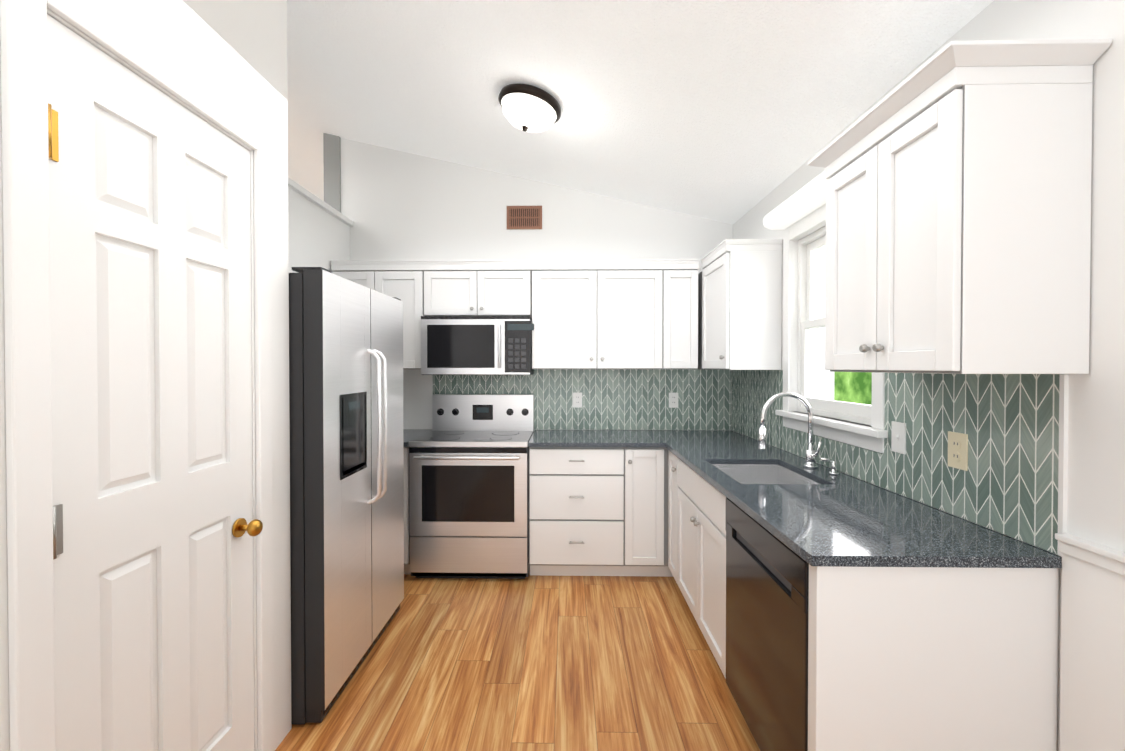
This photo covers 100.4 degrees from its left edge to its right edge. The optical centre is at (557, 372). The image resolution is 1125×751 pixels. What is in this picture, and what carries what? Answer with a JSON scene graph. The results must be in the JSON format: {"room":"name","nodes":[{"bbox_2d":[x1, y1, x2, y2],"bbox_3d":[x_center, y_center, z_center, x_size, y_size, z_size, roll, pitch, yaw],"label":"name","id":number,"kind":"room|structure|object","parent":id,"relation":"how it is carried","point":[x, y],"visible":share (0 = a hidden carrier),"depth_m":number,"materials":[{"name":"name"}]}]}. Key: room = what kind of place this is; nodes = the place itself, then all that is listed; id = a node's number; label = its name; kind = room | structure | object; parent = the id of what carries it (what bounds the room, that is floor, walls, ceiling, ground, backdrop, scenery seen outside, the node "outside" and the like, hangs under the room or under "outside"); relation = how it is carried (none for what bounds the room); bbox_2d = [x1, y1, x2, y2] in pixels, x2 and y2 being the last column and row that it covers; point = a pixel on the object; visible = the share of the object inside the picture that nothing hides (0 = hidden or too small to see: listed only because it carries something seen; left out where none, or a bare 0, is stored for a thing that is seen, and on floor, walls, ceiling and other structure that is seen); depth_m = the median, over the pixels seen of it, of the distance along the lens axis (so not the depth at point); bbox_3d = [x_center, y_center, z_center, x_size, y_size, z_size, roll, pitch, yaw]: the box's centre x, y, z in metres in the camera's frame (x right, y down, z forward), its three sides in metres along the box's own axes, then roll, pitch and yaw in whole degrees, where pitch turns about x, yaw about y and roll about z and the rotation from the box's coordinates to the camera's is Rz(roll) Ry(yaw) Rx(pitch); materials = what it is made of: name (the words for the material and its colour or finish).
{"room":"kitchen","nodes":[
{"label":"kitchen","id":0,"kind":"room"},
{"bbox_2d":[0,0,291,750],"bbox_3d":[-1.442,-0.297,-0.037,0.750,3.400,3.685,0,1,1],"label":"wall","id":1,"kind":"structure","parent":0,"point":[231,55],"depth_m":1.61,"materials":[{"name":"paint"}]},
{"bbox_2d":[0,0,273,750],"bbox_3d":[-1.089,0.285,1.283,0.128,2.206,0.782,0,1,1],"label":"door frame","id":2,"kind":"structure","parent":1,"relation":"attached to","point":[25,180],"depth_m":0.93,"materials":[{"name":"white wood"}]},
{"bbox_2d":[47,14,262,750],"bbox_3d":[-1.030,0.318,1.278,0.115,2.120,0.639,0,1,1],"label":"closet door","id":3,"kind":"structure","parent":1,"relation":"in","point":[156,527],"depth_m":1.20,"materials":[{"name":"white wood"}]},
{"bbox_2d":[288,187,349,272],"bbox_3d":[-1.705,0.122,2.753,0.120,2.500,2.095,0,1,1],"label":"wall","id":4,"kind":"structure","parent":0,"point":[318,236],"depth_m":3.14,"materials":[{"name":"paint"}]},
{"bbox_2d":[288,177,352,225],"bbox_3d":[-1.705,-1.148,2.735,0.180,0.040,1.865,0,1,1],"label":"trim","id":5,"kind":"structure","parent":4,"relation":"on","point":[305,193],"depth_m":3.15,"materials":[{"name":"white wood"}]},
{"bbox_2d":[323,133,340,212],"bbox_3d":[-1.759,-0.364,3.727,0.125,3.450,0.140,0,1,1],"label":"wall","id":6,"kind":"structure","parent":0,"point":[332,166],"depth_m":3.64,"materials":[{"name":"paint"}]},
{"bbox_2d":[275,569,759,750],"bbox_3d":[-1.344,1.409,2.138,5.725,0.060,8.000,0,1,1],"label":"floor","id":7,"kind":"structure","parent":0,"point":[575,663],"depth_m":2.12,"materials":[{"name":"brown wood"}]},
{"bbox_2d":[289,267,403,724],"bbox_3d":[-1.241,0.483,2.262,0.816,1.789,0.889,0,1,1],"label":"refrigerator","id":8,"kind":"object","parent":7,"relation":"on","point":[346,462],"visible":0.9,"depth_m":1.95,"materials":[{"name":"silver metal"}]},
{"bbox_2d":[403,446,410,573],"bbox_3d":[-1.298,0.923,3.375,0.663,0.884,0.606,0,1,1],"label":"base cabinet","id":9,"kind":"object","parent":7,"relation":"on","point":[407,536],"depth_m":3.07,"materials":[{"name":"white wood"}]},
{"bbox_2d":[403,429,431,446],"bbox_3d":[-1.298,0.465,3.357,0.664,0.028,0.631,0,1,1],"label":"countertop","id":10,"kind":"structure","parent":9,"relation":"on","point":[408,434],"depth_m":3.39,"materials":[{"name":"stone"}]},
{"bbox_2d":[409,394,533,578],"bbox_3d":[-0.577,0.771,3.319,0.771,1.190,0.686,0,1,1],"label":"stove","id":11,"kind":"object","parent":7,"relation":"on","point":[469,480],"visible":1,"depth_m":3.04,"materials":[{"name":"silver metal"}]},
{"bbox_2d":[529,447,634,575],"bbox_3d":[0.152,0.923,3.348,0.679,0.884,0.606,0,1,1],"label":"base cabinet","id":12,"kind":"object","parent":7,"relation":"on","point":[598,511],"depth_m":3.05,"materials":[{"name":"white wood"}]},
{"bbox_2d":[635,447,666,576],"bbox_3d":[0.564,0.924,3.340,0.256,0.884,0.606,0,1,1],"label":"base cabinet","id":13,"kind":"object","parent":7,"relation":"on","point":[650,462],"depth_m":3.05,"materials":[{"name":"white wood"}]},
{"bbox_2d":[667,449,672,576],"bbox_3d":[0.989,0.924,3.332,0.695,0.884,0.606,0,1,1],"label":"base cabinet","id":14,"kind":"object","parent":7,"relation":"on","point":[669,574],"depth_m":3.06,"materials":[{"name":"white wood"}]},
{"bbox_2d":[528,430,658,446],"bbox_3d":[0.246,0.466,3.328,0.867,0.028,0.632,0,1,1],"label":"countertop","id":15,"kind":"structure","parent":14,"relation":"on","point":[539,438],"depth_m":3.20,"materials":[{"name":"stone"}]},
{"bbox_2d":[647,430,1061,567],"bbox_3d":[0.991,0.572,2.419,0.657,0.220,2.424,0,1,1],"label":"countertop","id":16,"kind":"structure","parent":14,"relation":"on","point":[820,515],"depth_m":1.54,"materials":[{"name":"stone"}]},
{"bbox_2d":[758,392,838,474],"bbox_3d":[1.126,0.280,2.212,0.302,0.366,0.195,0,1,1],"label":"faucet","id":17,"kind":"object","parent":16,"relation":"on","point":[811,454],"visible":1,"depth_m":2.27,"materials":[{"name":"silver metal"}]},
{"bbox_2d":[668,450,725,613],"bbox_3d":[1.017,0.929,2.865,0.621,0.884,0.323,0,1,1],"label":"base cabinet","id":18,"kind":"object","parent":7,"relation":"on","point":[696,509],"depth_m":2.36,"materials":[{"name":"white wood"}]},
{"bbox_2d":[725,497,808,750],"bbox_3d":[0.970,0.944,1.591,0.587,0.874,0.640,0,1,1],"label":"dishwasher","id":19,"kind":"object","parent":7,"relation":"on","point":[767,589],"visible":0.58,"depth_m":1.52,"materials":[{"name":"black metal"}]},
{"bbox_2d":[341,138,732,429],"bbox_3d":[-0.114,-0.348,3.706,3.165,3.420,0.120,0,1,1],"label":"wall","id":20,"kind":"structure","parent":0,"point":[398,205],"depth_m":3.65,"materials":[{"name":"paint"}]},
{"bbox_2d":[331,259,698,368],"bbox_3d":[-0.310,-0.408,3.469,2.602,0.775,0.352,0,1,1],"label":"upper cabinet","id":21,"kind":"object","parent":20,"relation":"attached to","point":[612,313],"visible":0.73,"depth_m":3.32,"materials":[{"name":"white wood"}]},
{"bbox_2d":[421,316,533,374],"bbox_3d":[-0.557,-0.186,3.431,0.790,0.410,0.441,0,1,1],"label":"over-the-range microwave","id":22,"kind":"object","parent":21,"relation":"attached to","point":[476,345],"visible":1,"depth_m":3.26,"materials":[{"name":"silver metal"}]},
{"bbox_2d":[507,206,541,228],"bbox_3d":[-0.261,-1.198,3.632,0.275,0.180,0.008,0,1,1],"label":"air vent","id":23,"kind":"object","parent":20,"relation":"in","point":[524,217],"visible":1,"depth_m":3.63,"materials":[{"name":"brown metal"}]},
{"bbox_2d":[433,369,730,429],"bbox_3d":[0.180,0.213,3.643,2.316,0.467,0.008,0,1,1],"label":"tile backsplash","id":24,"kind":"structure","parent":20,"relation":"attached to","point":[625,399],"depth_m":3.63,"materials":[{"name":"green tile"}]},
{"bbox_2d":[573,393,581,407],"bbox_3d":[0.152,0.216,3.635,0.072,0.116,0.008,0,1,1],"label":"electrical outlet","id":25,"kind":"object","parent":24,"relation":"attached to","point":[577,400],"visible":1,"depth_m":3.63,"materials":[{"name":"white plastic"}]},
{"bbox_2d":[669,393,677,407],"bbox_3d":[0.894,0.216,3.621,0.072,0.116,0.008,0,1,1],"label":"electrical outlet","id":26,"kind":"object","parent":24,"relation":"attached to","point":[673,400],"visible":1,"depth_m":3.62,"materials":[{"name":"white plastic"}]},
{"bbox_2d":[287,0,993,223],"bbox_3d":[-1.344,-1.902,2.102,5.725,1.653,8.000,0,1,1],"label":"ceiling","id":27,"kind":"structure","parent":0,"point":[730,111],"depth_m":2.26,"materials":[{"name":"white paint"}]},
{"bbox_2d":[498,83,560,132],"bbox_3d":[-0.152,-1.396,2.525,0.337,0.192,0.344,0,1,1],"label":"ceiling light","id":28,"kind":"object","parent":27,"relation":"attached to","point":[529,108],"visible":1,"depth_m":2.43,"materials":[{"name":"white glass"}]},
{"bbox_2d":[732,0,1124,750],"bbox_3d":[1.356,0.017,0.907,0.120,2.750,5.670,0,1,1],"label":"wall","id":29,"kind":"structure","parent":0,"point":[1096,460],"depth_m":1.13,"materials":[{"name":"paint"}]},
{"bbox_2d":[697,239,781,369],"bbox_3d":[1.159,-0.405,3.197,0.352,0.775,0.841,0,1,1],"label":"upper cabinet","id":30,"kind":"object","parent":29,"relation":"attached to","point":[739,304],"visible":1,"depth_m":2.78,"materials":[{"name":"white wood"}]},
{"bbox_2d":[763,171,828,229],"bbox_3d":[1.256,-0.876,2.384,0.128,0.095,0.720,0,1,1],"label":"window light","id":31,"kind":"object","parent":29,"relation":"attached to","point":[807,199],"visible":0.54,"depth_m":2.39,"materials":[{"name":"white"}]},
{"bbox_2d":[775,410,887,437],"bbox_3d":[1.315,0.242,2.311,0.085,0.030,0.910,0,1,1],"label":"window sill","id":32,"kind":"structure","parent":29,"relation":"attached to","point":[858,428],"depth_m":2.13,"materials":[{"name":"white wood"}]},
{"bbox_2d":[783,206,884,453],"bbox_3d":[1.314,-0.246,2.305,0.016,1.135,0.870,0,1,1],"label":"window frame","id":33,"kind":"structure","parent":29,"relation":"in","point":[812,221],"depth_m":2.46,"materials":[{"name":"white wood"}]},
{"bbox_2d":[797,226,871,424],"bbox_3d":[1.387,-0.258,2.304,0.070,0.970,0.730,0,1,1],"label":"window","id":34,"kind":"structure","parent":29,"relation":"in","point":[809,245],"depth_m":2.60,"materials":[{"name":"white plastic"}]},
{"bbox_2d":[731,370,1059,553],"bbox_3d":[1.320,0.226,2.412,0.008,0.467,2.408,0,1,1],"label":"tile backsplash","id":35,"kind":"structure","parent":29,"relation":"attached to","point":[1006,483],"depth_m":1.50,"materials":[{"name":"green tile"}]},
{"bbox_2d":[891,421,905,453],"bbox_3d":[1.297,0.250,1.791,0.014,0.116,0.072,0,1,1],"label":"light switch","id":36,"kind":"object","parent":35,"relation":"attached to","point":[898,437],"visible":1,"depth_m":1.79,"materials":[{"name":"white plastic"}]},
{"bbox_2d":[948,431,967,470],"bbox_3d":[1.294,0.255,1.521,0.008,0.116,0.072,0,1,1],"label":"electrical outlet","id":37,"kind":"object","parent":35,"relation":"attached to","point":[957,450],"visible":1,"depth_m":1.51,"materials":[{"name":"beige plastic"}]},
{"bbox_2d":[807,39,1111,373],"bbox_3d":[1.116,-0.391,1.432,0.372,0.785,0.660,0,1,1],"label":"upper cabinet","id":38,"kind":"object","parent":29,"relation":"attached to","point":[958,208],"visible":1,"depth_m":1.15,"materials":[{"name":"white wood"}]},
{"bbox_2d":[1057,374,1068,556],"bbox_3d":[1.296,0.239,1.202,0.011,0.467,0.012,0,1,1],"label":"trim","id":39,"kind":"structure","parent":29,"relation":"attached to","point":[1063,448],"depth_m":1.20,"materials":[{"name":"white wood"}]},
{"bbox_2d":[1055,533,1124,575],"bbox_3d":[1.256,0.452,-0.336,0.032,0.048,3.071,0,1,1],"label":"trim","id":40,"kind":"structure","parent":29,"relation":"attached to","point":[1103,556],"depth_m":1.12,"materials":[{"name":"white wood"}]},
{"bbox_2d":[1060,553,1124,750],"bbox_3d":[1.266,0.941,-0.331,0.012,0.930,3.071,0,1,1],"label":"wall panel","id":41,"kind":"object","parent":29,"relation":"attached to","point":[1092,696],"visible":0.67,"depth_m":1.13,"materials":[{"name":"white paint"}]},
{"label":"outside","id":42,"kind":"structure","parent":0,"visible":0},
{"bbox_2d":[834,372,871,404],"bbox_3d":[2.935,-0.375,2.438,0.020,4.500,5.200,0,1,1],"label":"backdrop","id":43,"kind":"structure","parent":42,"point":[854,387],"depth_m":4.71,"materials":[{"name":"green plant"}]}
]}

